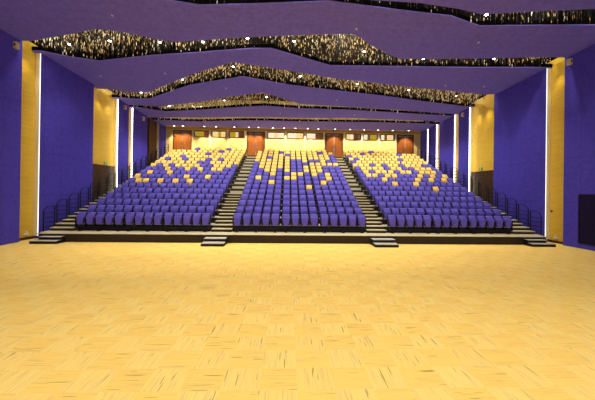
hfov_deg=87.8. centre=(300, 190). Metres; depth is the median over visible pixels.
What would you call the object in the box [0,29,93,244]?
wall
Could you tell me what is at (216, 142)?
wall
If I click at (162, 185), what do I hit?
seat
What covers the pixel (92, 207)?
seat
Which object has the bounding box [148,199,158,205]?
seat
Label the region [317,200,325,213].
seat
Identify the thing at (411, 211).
seat
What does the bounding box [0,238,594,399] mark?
floor
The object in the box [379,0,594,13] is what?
ceiling
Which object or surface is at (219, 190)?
seat
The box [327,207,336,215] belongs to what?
seat
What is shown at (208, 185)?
seat
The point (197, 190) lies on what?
seat
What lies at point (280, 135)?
blind
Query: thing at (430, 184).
seat
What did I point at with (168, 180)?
seat
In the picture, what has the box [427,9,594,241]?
wall
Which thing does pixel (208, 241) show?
step
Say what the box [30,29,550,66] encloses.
strands
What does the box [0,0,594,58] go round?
ceiling
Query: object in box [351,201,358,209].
seat
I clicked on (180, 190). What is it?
seat
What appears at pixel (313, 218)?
seat
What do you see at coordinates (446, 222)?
seat
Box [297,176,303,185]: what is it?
seat
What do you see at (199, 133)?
window
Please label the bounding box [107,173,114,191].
guard rail
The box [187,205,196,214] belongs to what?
seat
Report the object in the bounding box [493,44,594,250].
wall
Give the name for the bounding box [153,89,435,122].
strands
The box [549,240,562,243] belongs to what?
baseboard
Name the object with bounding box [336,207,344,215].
seat
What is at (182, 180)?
seat
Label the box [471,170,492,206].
door
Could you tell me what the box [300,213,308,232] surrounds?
seat
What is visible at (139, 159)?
guard rail
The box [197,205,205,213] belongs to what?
seat
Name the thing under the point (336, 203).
seat
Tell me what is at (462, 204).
seat
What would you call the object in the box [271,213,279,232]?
seat
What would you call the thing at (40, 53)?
strip light
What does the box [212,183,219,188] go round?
seat
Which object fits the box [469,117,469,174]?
strip light
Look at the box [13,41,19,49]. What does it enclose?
wall box
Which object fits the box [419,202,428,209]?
seat
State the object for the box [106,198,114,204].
seat
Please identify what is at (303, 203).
seat
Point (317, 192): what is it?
seat
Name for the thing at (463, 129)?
wall
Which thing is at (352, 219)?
seat
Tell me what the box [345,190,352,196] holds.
seat
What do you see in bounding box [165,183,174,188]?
seat
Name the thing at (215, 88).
ceiling
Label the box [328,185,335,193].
seat
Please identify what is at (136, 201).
seat
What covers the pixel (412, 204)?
seat
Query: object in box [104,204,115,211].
seat
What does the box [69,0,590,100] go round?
ceiling
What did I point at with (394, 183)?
seat
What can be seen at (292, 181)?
seat
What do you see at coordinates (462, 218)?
seat
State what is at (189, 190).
seat
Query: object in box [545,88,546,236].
strip light
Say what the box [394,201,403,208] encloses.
seat
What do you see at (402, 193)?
seat
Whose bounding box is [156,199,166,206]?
seat
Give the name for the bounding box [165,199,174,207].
seat
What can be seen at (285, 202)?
seat
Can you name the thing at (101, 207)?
seat
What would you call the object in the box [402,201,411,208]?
seat
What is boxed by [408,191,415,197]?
seat
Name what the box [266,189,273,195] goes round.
seat
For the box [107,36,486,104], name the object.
strands
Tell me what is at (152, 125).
wall
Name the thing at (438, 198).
seat
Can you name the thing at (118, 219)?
seat
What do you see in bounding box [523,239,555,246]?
step
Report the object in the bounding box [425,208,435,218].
seat
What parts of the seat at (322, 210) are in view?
backrest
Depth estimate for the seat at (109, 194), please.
20.05 m
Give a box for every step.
[29,236,64,243]
[201,237,227,246]
[370,238,398,247]
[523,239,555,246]
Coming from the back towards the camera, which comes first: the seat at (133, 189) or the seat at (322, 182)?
the seat at (322, 182)
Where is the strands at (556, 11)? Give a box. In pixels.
[189,0,594,23]
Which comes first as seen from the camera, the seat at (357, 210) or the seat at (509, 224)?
the seat at (509, 224)
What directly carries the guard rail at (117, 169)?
on the platform
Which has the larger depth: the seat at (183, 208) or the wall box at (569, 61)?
the seat at (183, 208)
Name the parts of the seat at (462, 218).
backrest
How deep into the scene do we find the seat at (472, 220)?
18.11 m
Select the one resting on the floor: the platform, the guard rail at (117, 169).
the platform
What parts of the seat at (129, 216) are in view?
backrest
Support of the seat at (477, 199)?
on the platform
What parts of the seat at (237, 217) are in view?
backrest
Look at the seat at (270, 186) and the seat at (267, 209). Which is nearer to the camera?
the seat at (267, 209)
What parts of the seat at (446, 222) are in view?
backrest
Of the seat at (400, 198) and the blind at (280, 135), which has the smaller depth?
the seat at (400, 198)
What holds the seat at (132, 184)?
on the platform
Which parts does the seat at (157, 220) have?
backrest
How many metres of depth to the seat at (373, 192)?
21.56 m
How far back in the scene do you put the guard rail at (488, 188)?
21.68 m
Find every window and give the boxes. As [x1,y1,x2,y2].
[194,130,208,136]
[211,131,225,137]
[229,131,243,137]
[268,132,284,138]
[287,132,303,138]
[306,133,322,139]
[346,133,360,139]
[363,134,377,140]
[380,134,394,140]
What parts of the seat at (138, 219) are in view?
backrest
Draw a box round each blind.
[230,132,235,136]
[268,133,273,137]
[278,133,283,137]
[297,133,302,137]
[315,134,321,138]
[370,135,375,139]
[387,135,392,139]
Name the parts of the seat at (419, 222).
backrest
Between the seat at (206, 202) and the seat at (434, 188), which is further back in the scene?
the seat at (434, 188)
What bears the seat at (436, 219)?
on the platform
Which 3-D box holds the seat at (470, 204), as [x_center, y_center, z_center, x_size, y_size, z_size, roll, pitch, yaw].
[11.136,1.246,20.061,0.520,0.900,0.450,1,0,-2]
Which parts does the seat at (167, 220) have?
backrest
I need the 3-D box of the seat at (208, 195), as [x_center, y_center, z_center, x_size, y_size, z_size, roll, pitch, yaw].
[-5.988,0.669,20.291,0.520,0.900,0.450,1,0,-2]
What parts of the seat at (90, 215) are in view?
backrest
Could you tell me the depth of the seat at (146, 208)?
18.30 m
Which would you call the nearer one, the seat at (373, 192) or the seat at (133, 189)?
the seat at (133, 189)
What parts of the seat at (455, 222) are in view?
backrest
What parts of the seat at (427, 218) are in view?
backrest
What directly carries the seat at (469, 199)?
on the platform
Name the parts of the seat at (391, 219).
backrest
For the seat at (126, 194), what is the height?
0.900 m
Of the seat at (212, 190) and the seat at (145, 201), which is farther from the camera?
the seat at (212, 190)
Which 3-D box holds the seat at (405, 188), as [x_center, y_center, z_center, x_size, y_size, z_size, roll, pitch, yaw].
[7.850,0.140,22.674,0.520,0.900,0.450,1,0,-2]
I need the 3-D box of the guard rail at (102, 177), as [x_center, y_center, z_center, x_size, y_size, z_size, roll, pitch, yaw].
[-13.879,-0.212,21.740,0.068,1.364,0.868,1,0,-2]
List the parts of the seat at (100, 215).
backrest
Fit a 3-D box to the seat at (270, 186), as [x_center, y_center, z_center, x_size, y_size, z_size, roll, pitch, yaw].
[-2.133,0.010,22.275,0.520,0.900,0.450,1,0,-2]
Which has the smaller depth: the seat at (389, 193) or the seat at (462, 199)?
the seat at (462, 199)
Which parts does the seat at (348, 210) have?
backrest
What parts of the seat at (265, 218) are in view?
backrest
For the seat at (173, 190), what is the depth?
21.12 m
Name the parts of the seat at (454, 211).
backrest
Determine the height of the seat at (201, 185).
0.900 m
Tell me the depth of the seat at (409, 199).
20.83 m
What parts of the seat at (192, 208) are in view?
backrest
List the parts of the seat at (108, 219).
backrest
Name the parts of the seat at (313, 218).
backrest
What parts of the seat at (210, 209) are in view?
backrest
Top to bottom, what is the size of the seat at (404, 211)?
0.900 m
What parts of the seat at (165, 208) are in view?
backrest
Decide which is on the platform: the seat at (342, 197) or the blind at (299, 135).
the seat at (342, 197)
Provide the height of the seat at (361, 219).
1.070 m
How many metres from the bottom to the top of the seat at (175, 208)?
0.900 m
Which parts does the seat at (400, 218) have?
backrest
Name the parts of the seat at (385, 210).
backrest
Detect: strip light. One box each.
[37,53,40,235]
[116,106,117,186]
[131,108,132,177]
[436,135,436,166]
[454,131,454,181]
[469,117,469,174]
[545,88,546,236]
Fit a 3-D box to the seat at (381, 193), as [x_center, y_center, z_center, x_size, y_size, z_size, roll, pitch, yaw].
[5.737,0.467,21.675,0.520,0.900,0.450,1,0,-2]
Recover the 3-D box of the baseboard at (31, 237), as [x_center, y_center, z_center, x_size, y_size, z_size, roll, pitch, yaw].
[-14.841,2.616,16.558,0.039,0.140,1.173,1,0,1]
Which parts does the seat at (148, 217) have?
backrest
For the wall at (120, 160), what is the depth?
25.80 m
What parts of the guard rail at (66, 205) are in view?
post, post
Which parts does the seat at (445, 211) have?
backrest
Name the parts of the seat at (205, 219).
backrest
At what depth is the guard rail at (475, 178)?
23.59 m
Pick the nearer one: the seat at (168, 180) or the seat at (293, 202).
the seat at (293, 202)
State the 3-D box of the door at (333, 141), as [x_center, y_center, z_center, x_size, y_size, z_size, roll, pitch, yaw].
[3.667,-4.861,33.630,1.950,2.630,0.210,1,0,-2]
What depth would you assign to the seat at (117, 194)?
20.08 m
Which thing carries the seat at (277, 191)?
on the platform
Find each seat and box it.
[73,211,87,230]
[83,211,96,227]
[85,204,97,211]
[93,211,106,230]
[95,204,106,212]
[97,198,106,204]
[103,212,115,227]
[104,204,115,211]
[106,192,114,198]
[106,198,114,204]
[112,212,124,230]
[113,198,123,204]
[113,205,124,212]
[114,187,122,192]
[114,192,122,199]
[121,182,128,188]
[121,198,131,204]
[121,205,132,213]
[122,187,129,193]
[122,192,130,198]
[123,212,135,230]
[129,182,136,187]
[129,187,137,193]
[129,198,140,209]
[130,192,138,199]
[131,205,142,212]
[133,212,144,227]
[135,178,142,182]
[136,182,143,187]
[137,187,145,193]
[139,193,146,200]
[139,198,149,205]
[140,205,151,213]
[143,187,153,196]
[143,212,153,231]
[144,182,151,187]
[148,193,155,199]
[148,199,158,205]
[150,205,160,214]
[151,182,158,191]
[152,187,161,194]
[153,212,163,227]
[154,193,163,198]
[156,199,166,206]
[157,178,163,183]
[159,183,166,188]
[159,205,169,214]
[162,187,169,194]
[162,193,172,199]
[162,212,173,231]
[165,178,171,184]
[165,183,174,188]
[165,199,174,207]
[169,188,177,192]
[169,205,179,213]
[171,193,180,203]
[172,178,178,183]
[172,212,182,228]
[174,183,181,187]
[176,199,184,205]
[177,188,184,194]
[178,205,187,214]
[179,178,185,184]
[180,193,188,199]
[181,212,191,231]
[182,183,189,191]
[184,199,192,207]
[186,178,193,184]
[186,188,193,194]
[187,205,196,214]
[189,193,196,200]
[190,183,197,188]
[191,212,201,228]
[193,188,200,194]
[193,199,201,207]
[197,183,204,189]
[197,193,204,200]
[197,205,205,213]
[200,212,210,231]
[201,188,208,194]
[201,199,209,207]
[205,183,211,189]
[205,193,212,200]
[205,206,214,220]
[209,188,216,195]
[209,199,217,213]
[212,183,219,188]
[213,193,221,206]
[217,188,223,200]
[220,183,226,195]
[222,179,229,190]
[232,213,241,231]
[235,206,244,215]
[238,200,246,207]
[240,194,248,201]
[242,213,251,228]
[243,189,249,195]
[244,184,251,191]
[244,206,253,220]
[246,179,252,185]
[246,200,254,207]
[248,194,256,201]
[250,189,257,197]
[252,184,258,190]
[252,213,260,231]
[253,206,262,215]
[254,179,260,187]
[255,200,263,208]
[257,194,264,205]
[258,189,265,195]
[260,184,266,190]
[261,179,267,187]
[261,213,270,228]
[262,206,270,220]
[264,200,271,213]
[265,194,272,205]
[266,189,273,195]
[267,184,273,190]
[268,180,274,191]
[271,206,279,215]
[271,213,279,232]
[273,194,280,201]
[273,200,280,213]
[274,189,281,194]
[275,180,281,186]
[275,184,281,196]
[281,213,290,232]
[282,194,289,201]
[282,200,289,207]
[282,206,289,212]
[283,180,289,188]
[283,189,289,193]
[284,184,289,188]
[290,176,296,183]
[290,180,297,191]
[290,184,297,196]
[291,189,297,193]
[291,194,298,200]
[291,200,298,206]
[291,206,298,212]
[291,213,299,228]
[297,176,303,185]
[298,184,304,190]
[298,189,305,201]
[299,195,306,201]
[299,200,307,214]
[300,207,307,215]
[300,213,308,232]
[305,180,311,185]
[305,185,312,193]
[306,189,313,196]
[307,195,314,204]
[308,200,315,210]
[308,207,316,215]
[309,214,318,229]
[312,176,318,184]
[313,180,319,188]
[314,185,320,196]
[315,189,321,198]
[316,195,323,207]
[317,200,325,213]
[318,207,327,221]
[320,180,326,188]
[320,214,329,232]
[321,185,327,191]
[322,190,329,196]
[324,195,331,204]
[326,201,333,208]
[327,180,333,188]
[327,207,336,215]
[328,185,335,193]
[329,214,338,229]
[330,190,337,196]
[332,195,339,202]
[334,201,342,208]
[336,185,342,191]
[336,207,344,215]
[338,190,344,196]
[338,214,347,232]
[340,195,348,202]
[342,201,350,208]
[343,185,349,191]
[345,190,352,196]
[345,207,353,216]
[348,195,355,202]
[348,214,356,229]
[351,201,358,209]
[354,207,362,216]
[357,214,366,232]
[364,181,370,192]
[367,185,374,197]
[371,181,377,186]
[371,190,378,202]
[374,195,381,208]
[378,181,384,186]
[378,190,386,197]
[378,201,385,214]
[382,196,389,202]
[382,207,391,221]
[385,181,391,187]
[385,190,393,197]
[386,201,395,209]
[387,214,397,232]
[389,186,396,191]
[390,196,397,202]
[391,181,397,187]
[391,208,399,216]
[393,191,399,196]
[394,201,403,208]
[396,186,402,191]
[396,214,406,229]
[397,196,406,202]
[399,181,405,187]
[399,208,408,216]
[400,191,407,197]
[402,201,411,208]
[403,186,410,192]
[405,196,413,202]
[405,215,415,233]
[407,208,417,215]
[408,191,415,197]
[410,186,417,191]
[410,202,419,209]
[413,196,422,205]
[413,215,424,229]
[415,191,422,197]
[416,208,425,215]
[417,186,424,190]
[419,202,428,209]
[421,196,429,203]
[422,191,429,196]
[422,215,432,233]
[424,186,431,192]
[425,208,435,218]
[426,182,432,187]
[427,202,436,208]
[428,196,436,201]
[430,191,437,196]
[432,186,438,195]
[432,215,442,233]
[433,208,443,215]
[434,202,443,208]
[436,196,443,202]
[438,191,445,197]
[439,186,445,191]
[440,215,451,230]
[441,208,452,215]
[442,202,450,209]
[444,196,451,203]
[445,186,452,191]
[445,191,452,195]
[446,182,453,186]
[449,215,459,233]
[450,208,460,216]
[451,196,459,202]
[451,202,459,210]
[452,191,461,197]
[453,182,459,186]
[458,215,468,230]
[459,191,468,196]
[459,197,466,203]
[459,202,467,209]
[459,208,469,217]
[466,191,474,197]
[466,197,474,201]
[467,202,475,209]
[467,208,477,216]
[467,215,477,233]
[474,197,482,202]
[474,202,485,208]
[475,208,485,215]
[476,215,486,230]
[482,202,493,208]
[483,209,492,216]
[484,215,496,233]
[491,209,500,215]
[493,215,505,230]
[501,215,513,233]
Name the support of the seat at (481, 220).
on the platform
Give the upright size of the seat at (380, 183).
0.900 m
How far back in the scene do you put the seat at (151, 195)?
20.15 m
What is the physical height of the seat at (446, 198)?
0.900 m
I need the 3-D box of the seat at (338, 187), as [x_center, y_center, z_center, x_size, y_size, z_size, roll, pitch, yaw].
[2.863,0.075,22.475,0.520,0.900,0.450,1,0,-2]
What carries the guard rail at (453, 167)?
on the platform
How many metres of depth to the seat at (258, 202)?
19.51 m
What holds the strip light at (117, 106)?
attached to the wall at (120, 160)
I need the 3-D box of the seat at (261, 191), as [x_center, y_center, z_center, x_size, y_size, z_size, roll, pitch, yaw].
[-2.640,0.358,21.340,0.520,0.900,0.450,1,0,-2]
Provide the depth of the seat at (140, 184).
21.92 m
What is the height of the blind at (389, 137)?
1.300 m
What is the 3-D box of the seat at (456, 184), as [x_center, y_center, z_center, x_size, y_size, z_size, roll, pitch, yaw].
[12.053,-0.159,23.758,0.520,0.900,0.450,1,0,-2]
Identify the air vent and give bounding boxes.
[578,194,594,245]
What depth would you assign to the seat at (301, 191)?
21.40 m
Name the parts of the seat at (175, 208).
backrest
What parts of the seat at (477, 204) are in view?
backrest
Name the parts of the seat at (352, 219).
backrest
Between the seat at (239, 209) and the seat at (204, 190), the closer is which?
the seat at (239, 209)
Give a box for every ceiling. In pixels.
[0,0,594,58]
[32,44,552,93]
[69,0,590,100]
[112,73,474,113]
[129,103,452,120]
[153,118,439,130]
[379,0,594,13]
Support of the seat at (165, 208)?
on the platform
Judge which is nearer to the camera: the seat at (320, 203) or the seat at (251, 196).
the seat at (320, 203)
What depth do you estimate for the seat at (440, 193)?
21.86 m
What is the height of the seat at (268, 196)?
0.900 m
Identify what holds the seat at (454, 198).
on the platform
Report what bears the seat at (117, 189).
on the platform
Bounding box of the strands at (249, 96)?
[131,66,453,114]
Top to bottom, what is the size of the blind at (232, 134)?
1.300 m
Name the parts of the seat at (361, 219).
backrest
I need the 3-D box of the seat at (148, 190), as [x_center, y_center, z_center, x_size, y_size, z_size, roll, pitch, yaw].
[-10.310,0.258,21.033,0.520,0.900,0.450,1,0,-2]
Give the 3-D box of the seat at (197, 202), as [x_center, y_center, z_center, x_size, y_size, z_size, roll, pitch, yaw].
[-6.478,1.017,19.356,0.520,0.900,0.450,1,0,-2]
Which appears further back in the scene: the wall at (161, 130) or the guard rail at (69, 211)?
the wall at (161, 130)
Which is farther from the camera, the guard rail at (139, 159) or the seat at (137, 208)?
the guard rail at (139, 159)
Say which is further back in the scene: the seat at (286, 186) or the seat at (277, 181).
the seat at (277, 181)
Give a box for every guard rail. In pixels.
[43,206,55,230]
[56,199,67,222]
[68,193,78,215]
[79,187,88,208]
[90,182,98,202]
[99,177,106,196]
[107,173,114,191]
[115,169,121,186]
[122,165,128,181]
[129,162,134,177]
[135,159,140,173]
[452,167,457,180]
[458,171,463,186]
[465,174,470,191]
[472,178,478,195]
[479,183,486,200]
[488,188,496,206]
[497,193,505,212]
[507,198,516,219]
[518,204,528,226]
[530,211,541,234]
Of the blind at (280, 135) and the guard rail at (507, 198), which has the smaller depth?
the guard rail at (507, 198)
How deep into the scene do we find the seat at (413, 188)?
22.71 m
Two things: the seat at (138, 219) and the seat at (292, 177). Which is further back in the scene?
the seat at (292, 177)
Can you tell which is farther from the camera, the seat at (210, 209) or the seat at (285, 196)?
the seat at (285, 196)
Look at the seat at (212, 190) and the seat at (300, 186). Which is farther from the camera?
the seat at (300, 186)
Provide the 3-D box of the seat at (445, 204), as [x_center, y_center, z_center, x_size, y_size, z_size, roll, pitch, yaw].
[9.514,1.225,19.996,0.520,0.900,0.450,1,0,-2]
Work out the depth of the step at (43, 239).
15.66 m
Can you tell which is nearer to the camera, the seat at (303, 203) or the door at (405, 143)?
the seat at (303, 203)
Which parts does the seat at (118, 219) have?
backrest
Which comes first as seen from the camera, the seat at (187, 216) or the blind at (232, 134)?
the seat at (187, 216)
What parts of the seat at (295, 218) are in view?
backrest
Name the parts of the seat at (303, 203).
backrest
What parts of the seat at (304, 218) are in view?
backrest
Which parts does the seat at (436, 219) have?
backrest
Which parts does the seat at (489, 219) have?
backrest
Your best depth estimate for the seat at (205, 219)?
17.50 m
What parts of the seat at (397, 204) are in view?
backrest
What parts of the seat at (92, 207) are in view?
backrest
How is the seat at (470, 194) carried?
on the platform
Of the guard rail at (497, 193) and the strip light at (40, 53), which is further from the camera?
the guard rail at (497, 193)
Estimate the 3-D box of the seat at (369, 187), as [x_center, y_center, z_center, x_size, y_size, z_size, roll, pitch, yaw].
[5.182,0.105,22.568,0.520,0.900,0.450,1,0,-2]
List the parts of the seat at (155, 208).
backrest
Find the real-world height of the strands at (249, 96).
2.809 m
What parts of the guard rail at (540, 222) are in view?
post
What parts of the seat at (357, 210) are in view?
backrest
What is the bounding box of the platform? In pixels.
[37,155,546,244]
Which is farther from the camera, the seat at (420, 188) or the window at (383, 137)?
the window at (383, 137)
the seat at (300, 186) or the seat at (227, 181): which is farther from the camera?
the seat at (227, 181)
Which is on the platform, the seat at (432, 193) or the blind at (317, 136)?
the seat at (432, 193)
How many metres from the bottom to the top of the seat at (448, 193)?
0.900 m
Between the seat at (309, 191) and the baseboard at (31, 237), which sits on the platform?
the seat at (309, 191)
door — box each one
[173,130,191,149]
[247,131,264,154]
[325,133,342,156]
[397,135,413,153]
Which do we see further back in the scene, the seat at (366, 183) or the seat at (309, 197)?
the seat at (366, 183)
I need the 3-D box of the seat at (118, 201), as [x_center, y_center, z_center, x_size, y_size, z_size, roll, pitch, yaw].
[-11.291,0.954,19.163,0.520,0.900,0.450,1,0,-2]
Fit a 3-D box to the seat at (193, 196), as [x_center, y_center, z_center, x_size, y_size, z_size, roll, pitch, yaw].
[-7.033,0.655,20.249,0.520,0.900,0.450,1,0,-2]
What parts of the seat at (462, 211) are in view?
backrest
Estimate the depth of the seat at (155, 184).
21.96 m
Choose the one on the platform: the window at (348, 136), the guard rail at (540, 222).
the guard rail at (540, 222)
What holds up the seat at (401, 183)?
on the platform
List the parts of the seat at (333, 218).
backrest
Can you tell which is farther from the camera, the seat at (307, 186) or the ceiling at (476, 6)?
the seat at (307, 186)
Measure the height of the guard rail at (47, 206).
1.364 m
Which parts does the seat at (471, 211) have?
backrest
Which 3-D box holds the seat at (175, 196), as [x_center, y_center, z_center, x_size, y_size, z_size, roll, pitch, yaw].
[-8.133,0.641,20.205,0.520,0.900,0.450,1,0,-2]
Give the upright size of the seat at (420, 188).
0.900 m
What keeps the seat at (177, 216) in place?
on the platform
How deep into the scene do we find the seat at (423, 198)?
20.85 m
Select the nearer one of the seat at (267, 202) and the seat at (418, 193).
the seat at (267, 202)
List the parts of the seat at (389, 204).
backrest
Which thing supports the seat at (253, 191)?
on the platform
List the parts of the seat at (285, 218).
backrest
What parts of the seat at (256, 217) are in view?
backrest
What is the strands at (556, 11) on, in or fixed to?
hanging from the ceiling at (539, 16)
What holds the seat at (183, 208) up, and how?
on the platform
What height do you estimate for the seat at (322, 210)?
0.900 m
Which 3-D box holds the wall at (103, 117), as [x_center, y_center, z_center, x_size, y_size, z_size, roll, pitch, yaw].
[-14.947,-3.622,14.622,0.300,12.600,38.459,1,0,0]
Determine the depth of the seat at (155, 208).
18.37 m
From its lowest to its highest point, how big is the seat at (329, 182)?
0.900 m
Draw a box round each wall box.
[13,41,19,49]
[567,58,572,65]
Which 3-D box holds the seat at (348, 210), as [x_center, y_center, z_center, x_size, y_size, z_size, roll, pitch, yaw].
[2.991,1.494,18.820,0.520,0.900,0.450,1,0,-2]
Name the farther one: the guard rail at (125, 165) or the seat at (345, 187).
the guard rail at (125, 165)
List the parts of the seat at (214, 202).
backrest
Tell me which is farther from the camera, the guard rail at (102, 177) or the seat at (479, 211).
the guard rail at (102, 177)
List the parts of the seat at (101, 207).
backrest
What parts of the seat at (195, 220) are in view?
backrest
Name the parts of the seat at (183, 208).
backrest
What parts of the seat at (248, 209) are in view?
backrest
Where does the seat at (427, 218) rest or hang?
on the platform
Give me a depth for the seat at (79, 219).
17.20 m
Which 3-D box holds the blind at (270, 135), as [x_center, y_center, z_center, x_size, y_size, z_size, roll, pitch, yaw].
[-3.183,-5.914,33.829,0.670,1.300,0.030,1,0,-2]
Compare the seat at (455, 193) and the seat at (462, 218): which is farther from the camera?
the seat at (455, 193)
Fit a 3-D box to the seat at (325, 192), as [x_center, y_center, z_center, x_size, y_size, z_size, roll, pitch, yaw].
[1.816,0.416,21.518,0.520,0.900,0.450,1,0,-2]
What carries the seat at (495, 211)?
on the platform
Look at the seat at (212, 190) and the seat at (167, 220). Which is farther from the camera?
the seat at (212, 190)
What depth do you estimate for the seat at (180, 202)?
19.33 m
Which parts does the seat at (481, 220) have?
backrest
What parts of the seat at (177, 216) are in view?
backrest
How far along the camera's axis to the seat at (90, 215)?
17.24 m
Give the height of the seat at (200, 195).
0.900 m
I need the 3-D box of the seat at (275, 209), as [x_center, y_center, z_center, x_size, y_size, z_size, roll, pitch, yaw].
[-1.465,1.437,18.641,0.520,0.900,0.450,1,0,-2]
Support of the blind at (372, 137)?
attached to the window at (365, 136)
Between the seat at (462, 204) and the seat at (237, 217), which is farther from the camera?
the seat at (462, 204)
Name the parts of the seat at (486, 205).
backrest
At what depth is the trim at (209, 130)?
33.01 m
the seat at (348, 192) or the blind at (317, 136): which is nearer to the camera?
the seat at (348, 192)
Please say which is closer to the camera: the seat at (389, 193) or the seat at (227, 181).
the seat at (389, 193)
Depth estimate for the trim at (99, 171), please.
22.82 m
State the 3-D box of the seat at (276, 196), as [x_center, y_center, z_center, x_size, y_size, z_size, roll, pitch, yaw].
[-1.529,0.727,20.469,0.520,0.900,0.450,1,0,-2]
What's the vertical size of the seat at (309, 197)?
0.900 m
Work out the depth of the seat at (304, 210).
18.73 m
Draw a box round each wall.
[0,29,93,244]
[19,36,162,237]
[114,99,147,186]
[147,117,156,164]
[157,123,165,158]
[166,100,419,155]
[420,108,472,191]
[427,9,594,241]
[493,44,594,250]
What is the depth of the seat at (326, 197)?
20.61 m
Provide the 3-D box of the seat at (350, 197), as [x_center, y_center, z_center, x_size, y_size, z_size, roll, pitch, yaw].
[3.466,0.792,20.669,0.520,0.900,0.450,1,0,-2]
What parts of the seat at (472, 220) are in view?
backrest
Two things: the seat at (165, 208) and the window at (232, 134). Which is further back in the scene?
the window at (232, 134)
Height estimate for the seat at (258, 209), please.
0.900 m
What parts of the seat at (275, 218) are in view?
backrest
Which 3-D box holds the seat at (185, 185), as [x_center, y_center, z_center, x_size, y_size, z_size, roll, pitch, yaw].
[-8.197,-0.069,22.032,0.520,0.900,0.450,1,0,-2]
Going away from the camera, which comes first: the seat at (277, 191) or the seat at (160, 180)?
the seat at (277, 191)
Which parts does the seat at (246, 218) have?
backrest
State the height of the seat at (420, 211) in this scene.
0.900 m
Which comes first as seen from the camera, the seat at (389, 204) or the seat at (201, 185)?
the seat at (389, 204)
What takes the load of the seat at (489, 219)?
on the platform
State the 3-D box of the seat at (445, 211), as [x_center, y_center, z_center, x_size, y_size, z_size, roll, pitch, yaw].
[9.023,1.573,19.061,0.520,0.900,0.450,1,0,-2]
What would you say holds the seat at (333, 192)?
on the platform
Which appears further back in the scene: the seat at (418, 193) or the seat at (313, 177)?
the seat at (313, 177)
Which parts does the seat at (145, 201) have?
backrest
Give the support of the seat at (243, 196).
on the platform
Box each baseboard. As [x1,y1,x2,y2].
[19,236,32,240]
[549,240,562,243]
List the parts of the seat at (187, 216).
backrest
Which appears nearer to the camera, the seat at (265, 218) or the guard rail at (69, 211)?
the seat at (265, 218)
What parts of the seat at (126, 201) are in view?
backrest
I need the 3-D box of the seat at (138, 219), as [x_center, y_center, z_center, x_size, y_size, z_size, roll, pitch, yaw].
[-9.082,1.692,17.421,0.520,0.900,0.450,1,0,-2]
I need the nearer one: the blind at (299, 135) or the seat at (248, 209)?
the seat at (248, 209)
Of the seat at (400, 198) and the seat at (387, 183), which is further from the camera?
the seat at (387, 183)
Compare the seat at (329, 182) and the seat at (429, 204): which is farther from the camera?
the seat at (329, 182)
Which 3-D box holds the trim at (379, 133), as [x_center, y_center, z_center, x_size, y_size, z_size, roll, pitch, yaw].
[8.601,-4.847,33.759,0.120,2.690,0.043,1,0,-2]
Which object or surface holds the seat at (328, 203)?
on the platform
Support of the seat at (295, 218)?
on the platform
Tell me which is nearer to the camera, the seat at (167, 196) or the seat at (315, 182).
the seat at (167, 196)
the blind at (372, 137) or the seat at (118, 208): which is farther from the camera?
the blind at (372, 137)
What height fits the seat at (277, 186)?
0.900 m
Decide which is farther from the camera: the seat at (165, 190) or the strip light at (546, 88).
the seat at (165, 190)
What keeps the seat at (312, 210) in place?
on the platform
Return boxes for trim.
[92,164,114,201]
[166,126,419,133]
[209,130,210,147]
[323,132,324,149]
[378,133,379,150]
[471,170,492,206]
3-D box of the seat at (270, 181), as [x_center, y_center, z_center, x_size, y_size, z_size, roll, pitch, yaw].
[-2.165,-0.344,23.189,0.520,0.900,0.450,1,0,-2]
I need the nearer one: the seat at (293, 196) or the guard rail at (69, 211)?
the guard rail at (69, 211)
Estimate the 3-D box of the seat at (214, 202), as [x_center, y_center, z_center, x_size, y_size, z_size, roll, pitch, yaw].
[-5.433,1.030,19.398,0.520,0.900,0.450,1,0,-2]
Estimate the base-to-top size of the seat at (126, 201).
0.900 m
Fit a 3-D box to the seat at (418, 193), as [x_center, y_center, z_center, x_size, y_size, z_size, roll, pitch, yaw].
[8.405,0.502,21.782,0.520,0.900,0.450,1,0,-2]
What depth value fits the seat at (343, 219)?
17.80 m
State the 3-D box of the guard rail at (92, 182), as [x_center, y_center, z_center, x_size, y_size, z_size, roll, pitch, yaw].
[-13.893,0.142,20.824,0.068,1.364,0.868,1,0,-2]
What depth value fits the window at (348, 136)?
34.16 m
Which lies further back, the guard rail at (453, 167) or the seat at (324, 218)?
the guard rail at (453, 167)
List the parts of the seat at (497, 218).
backrest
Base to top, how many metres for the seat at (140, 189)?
0.900 m
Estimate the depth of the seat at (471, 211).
19.14 m
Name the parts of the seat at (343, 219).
backrest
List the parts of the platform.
seat rail, seat rail, seat rail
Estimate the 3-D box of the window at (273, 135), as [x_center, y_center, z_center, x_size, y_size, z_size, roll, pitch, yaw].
[-2.613,-5.908,33.572,1.830,1.300,0.590,1,0,-2]
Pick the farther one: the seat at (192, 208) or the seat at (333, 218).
the seat at (192, 208)
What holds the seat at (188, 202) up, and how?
on the platform
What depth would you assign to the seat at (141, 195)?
20.13 m
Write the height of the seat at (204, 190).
0.900 m
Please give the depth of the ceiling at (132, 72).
18.70 m
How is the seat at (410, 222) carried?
on the platform
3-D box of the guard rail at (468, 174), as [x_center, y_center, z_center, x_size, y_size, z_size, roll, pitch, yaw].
[13.382,-0.566,24.661,0.068,1.364,0.868,1,0,-2]
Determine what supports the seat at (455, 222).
on the platform
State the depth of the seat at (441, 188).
22.80 m
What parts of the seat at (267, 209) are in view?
backrest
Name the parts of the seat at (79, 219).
backrest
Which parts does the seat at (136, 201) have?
backrest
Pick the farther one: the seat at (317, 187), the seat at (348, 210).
the seat at (317, 187)
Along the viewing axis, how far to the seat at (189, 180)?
22.97 m
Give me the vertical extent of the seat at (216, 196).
0.900 m
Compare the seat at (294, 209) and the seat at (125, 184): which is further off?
the seat at (125, 184)

